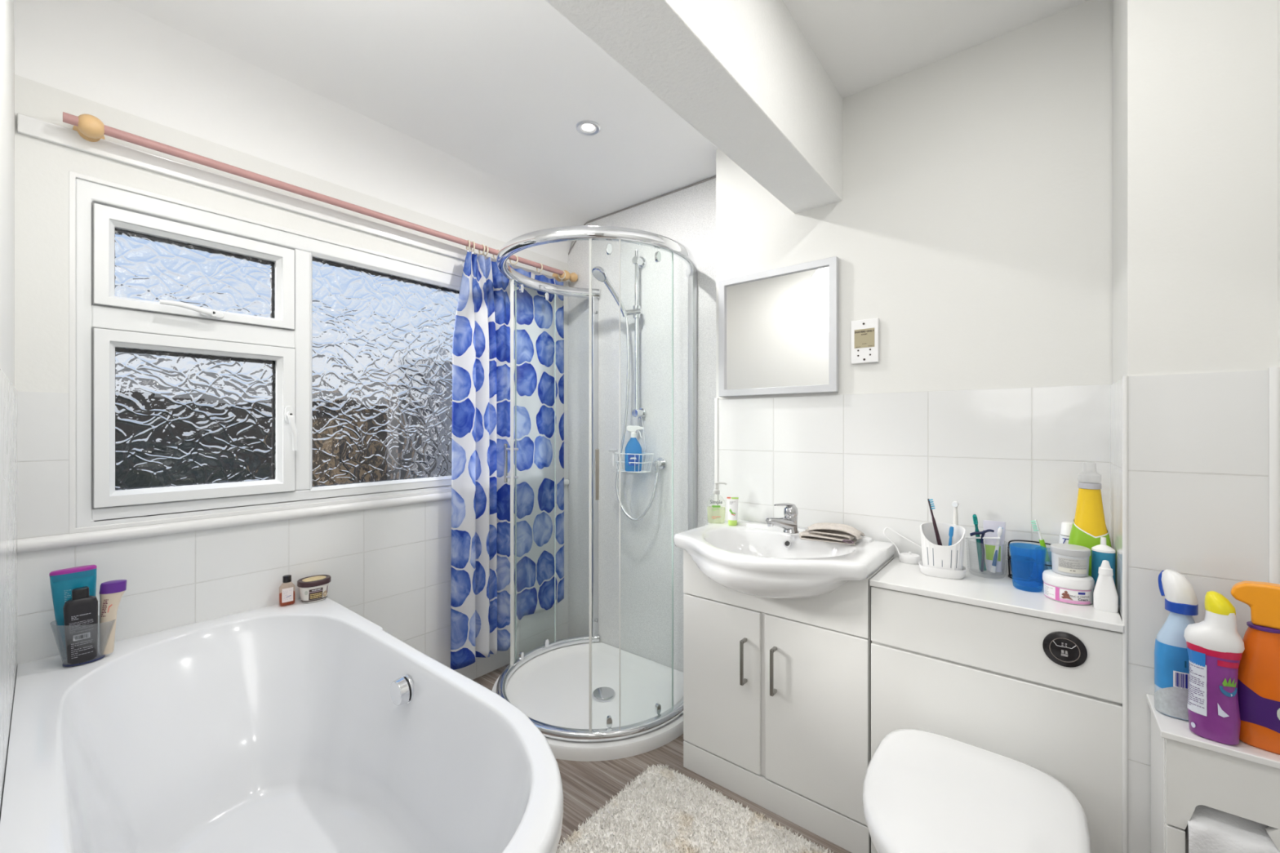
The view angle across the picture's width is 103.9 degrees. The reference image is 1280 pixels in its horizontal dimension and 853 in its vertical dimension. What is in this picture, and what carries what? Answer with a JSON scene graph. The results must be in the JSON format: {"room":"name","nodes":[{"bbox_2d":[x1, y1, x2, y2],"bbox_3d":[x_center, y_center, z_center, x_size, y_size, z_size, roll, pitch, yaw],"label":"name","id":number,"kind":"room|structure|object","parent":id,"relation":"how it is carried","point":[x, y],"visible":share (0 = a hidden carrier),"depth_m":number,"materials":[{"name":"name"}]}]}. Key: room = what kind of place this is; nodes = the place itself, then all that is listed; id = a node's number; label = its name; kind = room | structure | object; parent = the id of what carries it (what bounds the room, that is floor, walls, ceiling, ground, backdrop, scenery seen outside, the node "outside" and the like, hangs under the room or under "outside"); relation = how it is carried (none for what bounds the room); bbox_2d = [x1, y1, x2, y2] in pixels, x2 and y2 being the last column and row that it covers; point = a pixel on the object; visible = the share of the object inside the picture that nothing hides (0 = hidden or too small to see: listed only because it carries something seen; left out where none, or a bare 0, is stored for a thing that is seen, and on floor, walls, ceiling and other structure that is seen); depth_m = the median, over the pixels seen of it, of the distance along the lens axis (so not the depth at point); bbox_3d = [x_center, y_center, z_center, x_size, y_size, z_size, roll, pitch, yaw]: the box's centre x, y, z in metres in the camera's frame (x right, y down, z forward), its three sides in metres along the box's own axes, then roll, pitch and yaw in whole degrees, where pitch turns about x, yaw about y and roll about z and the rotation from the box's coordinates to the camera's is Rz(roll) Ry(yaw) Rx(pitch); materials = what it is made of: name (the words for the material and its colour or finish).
{"room":"bathroom","nodes":[
{"label":"bathroom","id":0,"kind":"room"},
{"bbox_2d":[0,0,17,820],"bbox_3d":[-1.064,-0.010,0.768,1.780,2.420,0.143,0,0,39],"label":"wall","id":1,"kind":"structure","parent":0,"point":[8,393],"depth_m":0.98,"materials":[{"name":"paint"}]},
{"bbox_2d":[14,74,568,679],"bbox_3d":[-1.066,-0.010,2.077,0.156,2.420,2.300,0,0,39],"label":"wall","id":2,"kind":"structure","parent":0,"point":[390,566],"depth_m":1.56,"materials":[{"name":"tile"}]},
{"bbox_2d":[68,170,462,533],"bbox_3d":[-1.067,-0.203,1.988,0.112,0.991,1.584,0,0,39],"label":"window","id":3,"kind":"structure","parent":2,"relation":"attached to","point":[221,363],"depth_m":1.66,"materials":[{"name":"white plastic"}]},
{"bbox_2d":[17,113,568,286],"bbox_3d":[-1.004,-0.784,2.043,0.014,0.048,1.925,0,0,39],"label":"batten","id":4,"kind":"object","parent":2,"relation":"attached to","point":[31,126],"visible":0.77,"depth_m":1.61,"materials":[{"name":"white wood"}]},
{"bbox_2d":[62,111,577,282],"bbox_3d":[-0.948,-0.811,2.047,0.095,0.060,1.851,0,0,39],"label":"pole","id":5,"kind":"object","parent":4,"relation":"attached to","point":[90,127],"visible":0.98,"depth_m":1.61,"materials":[{"name":"pink paint"}]},
{"bbox_2d":[466,240,470,251],"bbox_3d":[-0.767,-0.806,2.237,0.007,0.054,0.048,0,0,-37],"label":"curtain ring","id":6,"kind":"object","parent":5,"relation":"hanging from","point":[467,249],"visible":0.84,"depth_m":2.22,"materials":[{"name":"beige plastic"}]},
{"bbox_2d":[470,241,475,253],"bbox_3d":[-0.753,-0.806,2.255,0.006,0.054,0.048,0,0,-37],"label":"curtain ring","id":7,"kind":"object","parent":5,"relation":"hanging from","point":[473,251],"visible":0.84,"depth_m":2.24,"materials":[{"name":"beige plastic"}]},
{"bbox_2d":[478,244,484,255],"bbox_3d":[-0.723,-0.806,2.292,0.048,0.054,0.006,0,0,39],"label":"curtain ring","id":8,"kind":"object","parent":5,"relation":"hanging from","point":[482,253],"visible":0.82,"depth_m":2.28,"materials":[{"name":"beige plastic"}]},
{"bbox_2d":[482,245,488,257],"bbox_3d":[-0.711,-0.806,2.307,0.007,0.054,0.048,0,0,-45],"label":"curtain ring","id":9,"kind":"object","parent":5,"relation":"hanging from","point":[484,255],"visible":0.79,"depth_m":2.30,"materials":[{"name":"beige plastic"}]},
{"bbox_2d":[509,254,518,266],"bbox_3d":[-0.612,-0.806,2.430,0.048,0.054,0.007,0,0,19],"label":"curtain ring","id":10,"kind":"object","parent":5,"relation":"hanging from","point":[511,263],"visible":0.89,"depth_m":2.43,"materials":[{"name":"beige plastic"}]},
{"bbox_2d":[536,262,542,273],"bbox_3d":[-0.512,-0.806,2.554,0.048,0.054,0.007,0,0,41],"label":"curtain ring","id":11,"kind":"object","parent":5,"relation":"hanging from","point":[540,263],"visible":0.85,"depth_m":2.55,"materials":[{"name":"beige plastic"}]},
{"bbox_2d":[558,270,565,280],"bbox_3d":[-0.416,-0.806,2.673,0.048,0.054,0.006,0,0,27],"label":"curtain ring","id":12,"kind":"object","parent":5,"relation":"hanging from","point":[562,270],"visible":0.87,"depth_m":2.67,"materials":[{"name":"beige plastic"}]},
{"bbox_2d":[450,251,564,670],"bbox_3d":[-0.614,0.139,2.424,0.064,1.836,0.666,0,0,33],"label":"shower curtain","id":13,"kind":"object","parent":12,"relation":"hanging from","point":[480,580],"visible":0.88,"depth_m":2.36,"materials":[{"name":"blue fabric"}]},
{"bbox_2d":[13,0,591,263],"bbox_3d":[-0.940,-1.008,1.982,0.190,0.195,1.949,0,0,39],"label":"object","id":14,"kind":"structure","parent":2,"relation":"attached to","point":[109,53],"depth_m":1.63,"materials":[{"name":"white paint"}]},
{"bbox_2d":[112,0,718,220],"bbox_3d":[-0.588,-1.155,1.660,1.602,0.100,2.350,0,0,39],"label":"ceiling","id":15,"kind":"structure","parent":0,"point":[502,88],"depth_m":1.61,"materials":[{"name":"white paint"}]},
{"bbox_2d":[576,120,600,135],"bbox_3d":[-0.191,-1.103,1.851,0.090,0.011,0.090,0,0,39],"label":"recessed light","id":16,"kind":"object","parent":15,"relation":"in","point":[588,125],"visible":1,"depth_m":1.85,"materials":[{"name":"white metal"}]},
{"bbox_2d":[472,663,851,852],"bbox_3d":[-0.264,1.220,0.469,3.600,0.080,4.000,0,0,39],"label":"floor","id":17,"kind":"structure","parent":0,"point":[587,786],"depth_m":1.67,"materials":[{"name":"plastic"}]},
{"bbox_2d":[0,597,563,852],"bbox_3d":[-0.804,0.897,1.081,1.530,0.564,0.724,0,0,39],"label":"bath","id":18,"kind":"object","parent":17,"relation":"on","point":[300,726],"visible":1,"depth_m":1.28,"materials":[{"name":"white ceramic"}]},
{"bbox_2d":[62,653,105,666],"bbox_3d":[-1.454,0.556,1.311,0.090,0.116,0.116,0,0,42],"label":"holder","id":19,"kind":"object","parent":18,"relation":"on","point":[99,656],"visible":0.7,"depth_m":1.29,"materials":[{"name":"clear plastic"}]},
{"bbox_2d":[48,564,97,659],"bbox_3d":[-1.490,0.489,1.323,0.036,0.232,0.084,0,2,42],"label":"shampoo bottle","id":20,"kind":"object","parent":19,"relation":"in","point":[63,581],"visible":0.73,"depth_m":1.30,"materials":[{"name":"teal plastic"}]},
{"bbox_2d":[62,586,97,664],"bbox_3d":[-1.442,0.511,1.294,0.034,0.188,0.060,0,1,42],"label":"bottle","id":21,"kind":"object","parent":19,"relation":"in","point":[81,611],"visible":1,"depth_m":1.28,"materials":[{"name":"black plastic"}]},
{"bbox_2d":[69,618,93,634],"bbox_3d":[-1.431,0.512,1.284,0.003,0.026,0.042,0,1,42],"label":"print","id":22,"kind":"object","parent":21,"relation":"on","point":[91,619],"depth_m":1.28},
{"bbox_2d":[71,639,93,658],"bbox_3d":[-1.430,0.571,1.285,0.002,0.037,0.038,0,1,42],"label":"print","id":23,"kind":"object","parent":21,"relation":"attached to","point":[80,648],"depth_m":1.28,"materials":[{"name":"grey"}]},
{"bbox_2d":[99,579,126,654],"bbox_3d":[-1.419,0.511,1.346,0.037,0.189,0.050,0,-2,43],"label":"bottle","id":24,"kind":"object","parent":19,"relation":"in","point":[111,593],"visible":1,"depth_m":1.33,"materials":[{"name":"beige plastic"}]},
{"bbox_2d":[101,599,108,617],"bbox_3d":[-1.418,0.481,1.328,0.014,0.045,0.001,0,0,-22],"label":"print","id":25,"kind":"object","parent":24,"relation":"attached to","point":[104,602],"depth_m":1.33},
{"bbox_2d":[279,574,294,605],"bbox_3d":[-1.216,0.564,1.726,0.033,0.100,0.044,0,0,41],"label":"lotion bottle","id":26,"kind":"object","parent":18,"relation":"on","point":[286,597],"visible":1,"depth_m":1.72,"materials":[{"name":"orange plastic"}]},
{"bbox_2d":[297,574,330,603],"bbox_3d":[-1.154,0.576,1.776,0.089,0.075,0.100,0,0,40],"label":"tub","id":27,"kind":"object","parent":18,"relation":"on","point":[313,588],"visible":1,"depth_m":1.75,"materials":[{"name":"white plastic"}]},
{"bbox_2d":[302,575,326,582],"bbox_3d":[-1.154,0.539,1.776,0.059,0.001,0.072,0,0,40],"label":"lid","id":28,"kind":"object","parent":27,"relation":"on","point":[315,578],"depth_m":1.77,"materials":[{"name":"brown plastic"}]},
{"bbox_2d":[310,592,321,599],"bbox_3d":[-1.130,0.590,1.748,0.035,0.016,0.005,0,0,-44],"label":"print","id":29,"kind":"object","parent":27,"relation":"on","point":[313,595],"depth_m":1.75,"materials":[{"name":"gold"}]},
{"bbox_2d":[491,641,683,761],"bbox_3d":[-0.233,1.157,2.168,0.924,0.045,0.770,0,0,39],"label":"shower tray","id":30,"kind":"object","parent":17,"relation":"on","point":[552,687],"visible":0.61,"depth_m":2.16,"materials":[{"name":"white ceramic"}]},
{"bbox_2d":[496,225,697,742],"bbox_3d":[-0.225,0.205,2.177,0.876,1.860,0.747,0,0,39],"label":"shower enclosure","id":31,"kind":"object","parent":30,"relation":"on","point":[576,233],"visible":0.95,"depth_m":2.17,"materials":[{"name":"silver metal"}]},
{"bbox_2d":[556,764,833,852],"bbox_3d":[0.154,1.170,1.351,0.686,0.018,0.526,0,0,39],"label":"bath mat","id":32,"kind":"object","parent":17,"relation":"on","point":[663,811],"visible":1,"depth_m":1.46,"materials":[{"name":"white fabric"}]},
{"bbox_2d":[683,549,893,852],"bbox_3d":[0.468,0.796,1.651,0.604,0.767,0.331,0,0,39],"label":"vanity unit","id":33,"kind":"object","parent":17,"relation":"on","point":[777,692],"visible":0.75,"depth_m":1.51,"materials":[{"name":"white paint"}]},
{"bbox_2d":[673,520,894,599],"bbox_3d":[0.414,0.438,1.600,0.628,0.162,0.473,0,0,39],"label":"basin","id":34,"kind":"object","parent":33,"relation":"on","point":[748,557],"visible":0.96,"depth_m":1.47,"materials":[{"name":"white ceramic"}]},
{"bbox_2d":[710,482,726,518],"bbox_3d":[0.293,0.290,1.911,0.077,0.156,0.045,0,0,9],"label":"soap dispenser","id":35,"kind":"object","parent":34,"relation":"on","point":[716,491],"visible":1,"depth_m":1.90,"materials":[{"name":"grey plastic"}]},
{"bbox_2d":[726,496,738,525],"bbox_3d":[0.345,0.314,1.868,0.034,0.108,0.034,0,0,-40],"label":"tube","id":36,"kind":"object","parent":34,"relation":"on","point":[732,501],"visible":1,"depth_m":1.86,"materials":[{"name":"white plastic"}]},
{"bbox_2d":[765,502,799,533],"bbox_3d":[0.471,0.306,1.675,0.132,0.100,0.051,0,0,-24],"label":"tap","id":37,"kind":"object","parent":34,"relation":"on","point":[788,523],"visible":1,"depth_m":1.67,"materials":[{"name":"silver metal"}]},
{"bbox_2d":[799,522,864,545],"bbox_3d":[0.621,0.343,1.625,0.187,0.047,0.127,0,0,32],"label":"cloth","id":38,"kind":"object","parent":34,"relation":"on","point":[838,533],"visible":1,"depth_m":1.60,"materials":[{"name":"grey fabric"}]},
{"bbox_2d":[862,728,1090,852],"bbox_3d":[0.646,0.955,0.991,0.368,0.450,0.501,0,0,39],"label":"toilet","id":39,"kind":"object","parent":17,"relation":"on","point":[924,792],"visible":1,"depth_m":0.97,"materials":[{"name":"white ceramic"}]},
{"bbox_2d":[869,557,1124,852],"bbox_3d":[0.906,0.796,1.314,0.498,0.767,0.306,0,0,39],"label":"cabinet","id":40,"kind":"object","parent":17,"relation":"on","point":[986,660],"visible":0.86,"depth_m":1.18,"materials":[{"name":"white paint"}]},
{"bbox_2d":[883,527,921,564],"bbox_3d":[0.829,0.366,1.525,0.170,0.094,0.060,0,0,39],"label":"charger","id":41,"kind":"object","parent":40,"relation":"on","point":[908,557],"visible":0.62,"depth_m":1.52,"materials":[{"name":"white plastic"}]},
{"bbox_2d":[918,522,966,579],"bbox_3d":[0.841,0.344,1.395,0.114,0.138,0.084,0,0,31],"label":"toothbrush holder","id":42,"kind":"object","parent":40,"relation":"on","point":[944,561],"visible":0.98,"depth_m":1.38,"materials":[{"name":"white plastic"}]},
{"bbox_2d":[927,498,942,545],"bbox_3d":[0.835,0.303,1.401,0.053,0.199,0.019,0,0,33],"label":"toothbrush","id":43,"kind":"object","parent":42,"relation":"in","point":[936,532],"visible":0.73,"depth_m":1.40,"materials":[{"name":"grey"}]},
{"bbox_2d":[918,560,966,579],"bbox_3d":[0.841,0.400,1.395,0.114,0.026,0.084,0,0,31],"label":"drip tray","id":44,"kind":"object","parent":42,"relation":"on","point":[953,571],"depth_m":1.36,"materials":[{"name":"white plastic"}]},
{"bbox_2d":[948,526,954,546],"bbox_3d":[0.860,0.337,1.389,0.035,0.118,0.012,0,0,-39],"label":"toothbrush","id":45,"kind":"object","parent":42,"relation":"in","point":[951,528],"visible":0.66,"depth_m":1.39,"materials":[{"name":"blue plastic"}]},
{"bbox_2d":[951,501,999,539],"bbox_3d":[0.939,0.314,1.407,0.029,0.198,0.121,0,0,-45],"label":"electric toothbrush","id":46,"kind":"object","parent":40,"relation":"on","point":[955,504],"visible":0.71,"depth_m":1.43,"materials":[{"name":"white plastic"}]},
{"bbox_2d":[869,557,1124,632],"bbox_3d":[0.907,0.421,1.314,0.496,0.017,0.305,0,0,39],"label":"countertop","id":47,"kind":"structure","parent":40,"relation":"on","point":[997,591],"depth_m":1.25,"materials":[{"name":"white laminate"}]},
{"bbox_2d":[1007,539,1052,583],"bbox_3d":[1.056,0.359,1.342,0.117,0.104,0.059,0,0,39],"label":"wire caddy","id":48,"kind":"object","parent":40,"relation":"on","point":[1010,575],"visible":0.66,"depth_m":1.35,"materials":[{"name":"grey"}]},
{"bbox_2d":[1008,555,1035,577],"bbox_3d":[1.035,0.381,1.360,0.057,0.048,0.057,0,0,39],"label":"beaker","id":49,"kind":"object","parent":48,"relation":"in","point":[1024,570],"visible":1,"depth_m":1.34,"materials":[{"name":"blue plastic"}]},
{"bbox_2d":[1031,519,1052,569],"bbox_3d":[1.067,0.325,1.327,0.051,0.154,0.012,0,0,31],"label":"toothbrush","id":50,"kind":"object","parent":48,"relation":"in","point":[1042,541],"visible":0.91,"depth_m":1.32,"materials":[{"name":"white plastic"}]},
{"bbox_2d":[1058,521,1072,543],"bbox_3d":[1.120,0.332,1.308,0.039,0.162,0.040,0,0,-17],"label":"toothpaste tube","id":51,"kind":"object","parent":40,"relation":"on","point":[1066,526],"visible":0.13,"depth_m":1.30,"materials":[{"name":"white plastic"}]},
{"bbox_2d":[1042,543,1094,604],"bbox_3d":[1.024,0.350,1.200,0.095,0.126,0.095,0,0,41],"label":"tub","id":52,"kind":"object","parent":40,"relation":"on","point":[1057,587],"depth_m":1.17,"materials":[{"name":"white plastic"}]},
{"bbox_2d":[1061,591,1072,599],"bbox_3d":[0.994,0.392,1.166,0.022,0.019,0.002,0,0,41],"label":"picture","id":53,"kind":"object","parent":52,"relation":"on","point":[1065,595],"depth_m":1.17},
{"bbox_2d":[1051,551,1088,577],"bbox_3d":[1.029,0.328,1.200,0.069,0.048,0.069,0,0,41],"label":"tub","id":54,"kind":"object","parent":52,"relation":"in","point":[1075,564],"depth_m":1.17,"materials":[{"name":"grey plastic"}]},
{"bbox_2d":[1058,558,1086,568],"bbox_3d":[1.014,0.322,1.173,0.050,0.019,0.011,0,0,30],"label":"print","id":55,"kind":"object","parent":52,"relation":"on","point":[1064,563],"depth_m":1.17,"materials":[{"name":"grey paper"}]},
{"bbox_2d":[1068,481,1111,576],"bbox_3d":[1.120,0.251,1.248,0.082,0.324,0.053,0,0,42],"label":"spray bottle","id":56,"kind":"object","parent":40,"relation":"on","point":[1089,525],"visible":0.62,"depth_m":1.23,"materials":[{"name":"yellow plastic"}]},
{"bbox_2d":[1091,537,1115,591],"bbox_3d":[1.093,0.337,1.182,0.042,0.152,0.042,0,0,43],"label":"bottle","id":57,"kind":"object","parent":40,"relation":"on","point":[1101,552],"visible":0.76,"depth_m":1.17,"materials":[{"name":"blue plastic"}]},
{"bbox_2d":[1093,560,1118,613],"bbox_3d":[1.048,0.357,1.128,0.041,0.112,0.029,0,0,43],"label":"bottle","id":58,"kind":"object","parent":40,"relation":"on","point":[1105,597],"visible":1,"depth_m":1.12,"materials":[{"name":"white plastic"}]},
{"bbox_3d":[0.964,0.365,1.393,0.098,0.095,0.098,0,0,35],"label":"jar","id":59,"kind":"object","parent":40,"relation":"on","visible":0},
{"bbox_2d":[972,514,986,570],"bbox_3d":[0.944,0.323,1.397,0.044,0.158,0.016,0,0,-15],"label":"toothbrush","id":60,"kind":"object","parent":59,"relation":"in","point":[975,517],"visible":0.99,"depth_m":1.40,"materials":[{"name":"teal plastic"}]},
{"bbox_2d":[969,528,994,572],"bbox_3d":[0.944,0.341,1.383,0.055,0.121,0.013,0,0,39],"label":"razor","id":61,"kind":"object","parent":59,"relation":"in","point":[982,533],"visible":1,"depth_m":1.38,"materials":[{"name":"blue plastic"}]},
{"bbox_2d":[982,520,1005,572],"bbox_3d":[0.984,0.332,1.393,0.052,0.138,0.020,0,0,33],"label":"toothpaste tube","id":62,"kind":"object","parent":59,"relation":"in","point":[990,544],"visible":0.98,"depth_m":1.39,"materials":[{"name":"white plastic"}]},
{"bbox_2d":[990,527,1002,573],"bbox_3d":[0.978,0.338,1.375,0.028,0.127,0.014,0,0,39],"label":"toothbrush","id":63,"kind":"object","parent":59,"relation":"in","point":[993,566],"visible":1,"depth_m":1.37,"materials":[{"name":"white plastic"}]},
{"bbox_2d":[1146,693,1279,852],"bbox_3d":[1.050,0.863,0.907,0.170,0.635,0.162,0,0,39],"label":"base cabinet","id":64,"kind":"object","parent":17,"relation":"on","point":[1188,770],"visible":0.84,"depth_m":0.88,"materials":[{"name":"white wood"}]},
{"bbox_2d":[1154,568,1198,721],"bbox_3d":[1.023,0.411,0.948,0.072,0.268,0.057,0,0,33],"label":"spray bottle","id":65,"kind":"object","parent":64,"relation":"on","point":[1171,677],"visible":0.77,"depth_m":0.94,"materials":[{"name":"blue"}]},
{"bbox_2d":[1154,687,1188,719],"bbox_3d":[1.016,0.512,0.937,0.072,0.058,0.030,0,0,33],"label":"label","id":66,"kind":"object","parent":65,"relation":"attached to","point":[1172,702],"depth_m":0.94,"materials":[{"name":"white paper"}]},
{"bbox_2d":[1183,591,1244,745],"bbox_3d":[1.008,0.417,0.881,0.057,0.255,0.070,0,0,-44],"label":"bottle","id":67,"kind":"object","parent":64,"relation":"on","point":[1215,647],"visible":1,"depth_m":0.86,"materials":[{"name":"purple plastic"}]},
{"bbox_2d":[1187,662,1204,708],"bbox_3d":[0.980,0.458,0.885,0.007,0.072,0.026,0,0,2],"label":"print","id":68,"kind":"object","parent":67,"relation":"attached to","point":[1196,686],"depth_m":0.88,"materials":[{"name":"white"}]},
{"bbox_2d":[1187,655,1240,745],"bbox_3d":[1.008,0.464,0.881,0.051,0.162,0.064,0,0,-44],"label":"label","id":69,"kind":"object","parent":67,"relation":"attached to","point":[1213,705],"depth_m":0.86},
{"bbox_2d":[1184,804,1279,852],"bbox_3d":[1.045,0.762,0.897,0.108,0.216,0.146,0,0,39],"label":"toilet roll","id":70,"kind":"object","parent":64,"relation":"hanging from","point":[1209,829],"visible":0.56,"depth_m":0.86,"materials":[{"name":"white paper"}]},
{"bbox_2d":[1231,580,1279,755],"bbox_3d":[1.079,0.406,0.845,0.057,0.277,0.107,0,0,-39],"label":"spray bottle","id":71,"kind":"object","parent":64,"relation":"on","point":[1259,668],"visible":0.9,"depth_m":0.85,"materials":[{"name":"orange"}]},
{"bbox_2d":[715,0,1112,577],"bbox_3d":[1.026,-0.010,1.608,1.618,2.420,0.300,0,0,39],"label":"wall","id":72,"kind":"structure","parent":0,"point":[973,219],"depth_m":1.49,"materials":[{"name":"paint"}]},
{"bbox_2d":[714,397,718,521],"bbox_3d":[0.309,0.533,2.002,0.016,1.294,0.024,0,0,39],"label":"bead","id":73,"kind":"object","parent":72,"relation":"attached to","point":[716,399],"visible":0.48,"depth_m":1.99,"materials":[{"name":"white"}]},
{"bbox_2d":[718,256,838,396],"bbox_3d":[0.491,-0.345,1.832,0.452,0.456,0.022,0,0,39],"label":"mirror","id":74,"kind":"object","parent":72,"relation":"attached to","point":[778,328],"visible":1,"depth_m":1.82,"materials":[{"name":"silver metal"}]},
{"bbox_2d":[851,317,879,364],"bbox_3d":[0.736,-0.279,1.641,0.084,0.142,0.012,0,0,39],"label":"socket","id":75,"kind":"object","parent":72,"relation":"attached to","point":[864,333],"visible":1,"depth_m":1.64,"materials":[{"name":"white plastic"}]},
{"bbox_2d":[782,0,1088,97],"bbox_3d":[0.490,-1.160,0.632,1.029,0.100,2.100,0,0,39],"label":"ceiling","id":76,"kind":"structure","parent":0,"point":[861,45],"depth_m":1.39,"materials":[{"name":"white paint"}]},
{"bbox_2d":[545,0,842,213],"bbox_3d":[-0.003,-0.987,0.975,0.169,0.446,2.016,0,0,39],"label":"beam","id":77,"kind":"structure","parent":76,"relation":"attached to","point":[744,74],"depth_m":1.21,"materials":[{"name":"white paint"}]},
{"bbox_2d":[1110,0,1277,852],"bbox_3d":[1.286,-0.010,1.014,0.467,2.420,0.299,0,0,39],"label":"wall","id":78,"kind":"structure","parent":0,"point":[1195,82],"depth_m":0.99,"materials":[{"name":"paint"}]},
{"bbox_2d":[1122,367,1279,852],"bbox_3d":[1.087,0.536,0.978,0.210,1.288,0.016,0,0,39],"label":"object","id":79,"kind":"object","parent":78,"relation":"attached to","point":[1273,372],"visible":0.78,"depth_m":1.04,"materials":[{"name":"white"}]},
{"bbox_2d":[1277,0,1279,367],"bbox_3d":[0.727,-0.010,0.273,0.120,2.420,1.577,0,0,39],"label":"wall","id":80,"kind":"structure","parent":0,"point":[1278,1],"depth_m":0.92,"materials":[{"name":"white paint"}]},
{"bbox_3d":[-0.014,-0.010,2.621,1.292,2.420,0.194,0,0,39],"label":"wall","id":81,"kind":"structure","parent":0,"visible":0},
{"bbox_2d":[568,177,715,671],"bbox_3d":[0.009,0.040,2.474,1.052,2.281,0.006,0,0,39],"label":"wall panel","id":82,"kind":"object","parent":81,"relation":"attached to","point":[686,216],"visible":0.53,"depth_m":2.45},
{"bbox_2d":[591,249,666,520],"bbox_3d":[-0.053,-0.201,2.402,0.355,1.308,0.152,0,0,-6],"label":"shower","id":83,"kind":"object","parent":82,"relation":"attached to","point":[598,273],"visible":0.99,"depth_m":2.42,"materials":[{"name":"silver metal"}]},
{"bbox_2d":[614,416,653,472],"bbox_3d":[-0.029,0.078,2.413,0.214,0.279,0.107,0,0,39],"label":"basket","id":84,"kind":"object","parent":83,"relation":"hanging from","point":[615,453],"visible":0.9,"depth_m":2.40,"materials":[{"name":"white metal"}]},
{"bbox_2d":[608,448,617,466],"bbox_3d":[-0.129,0.152,2.440,0.044,0.084,0.024,0,0,16],"label":"razor","id":85,"kind":"object","parent":84,"relation":"on","point":[614,451],"visible":1,"depth_m":2.44,"materials":[{"name":"white plastic"}]},
{"bbox_2d":[626,426,643,465],"bbox_3d":[-0.029,0.105,2.393,0.087,0.216,0.053,0,0,-1],"label":"spray bottle","id":86,"kind":"object","parent":84,"relation":"in","point":[630,428],"visible":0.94,"depth_m":2.38,"materials":[{"name":"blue plastic"}]},
{"bbox_2d":[653,457,666,472],"bbox_3d":[0.090,0.181,2.369,0.056,0.068,0.055,0,0,39],"label":"wall outlet","id":87,"kind":"object","parent":83,"relation":"attached to","point":[661,463],"depth_m":2.36,"materials":[{"name":"silver metal"}]},
{"bbox_2d":[568,176,715,255],"bbox_3d":[0.005,-1.028,2.471,1.054,0.149,0.007,0,0,39],"label":"bead","id":88,"kind":"object","parent":82,"relation":"attached to","point":[713,177],"visible":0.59,"depth_m":2.44,"materials":[{"name":"grey"}]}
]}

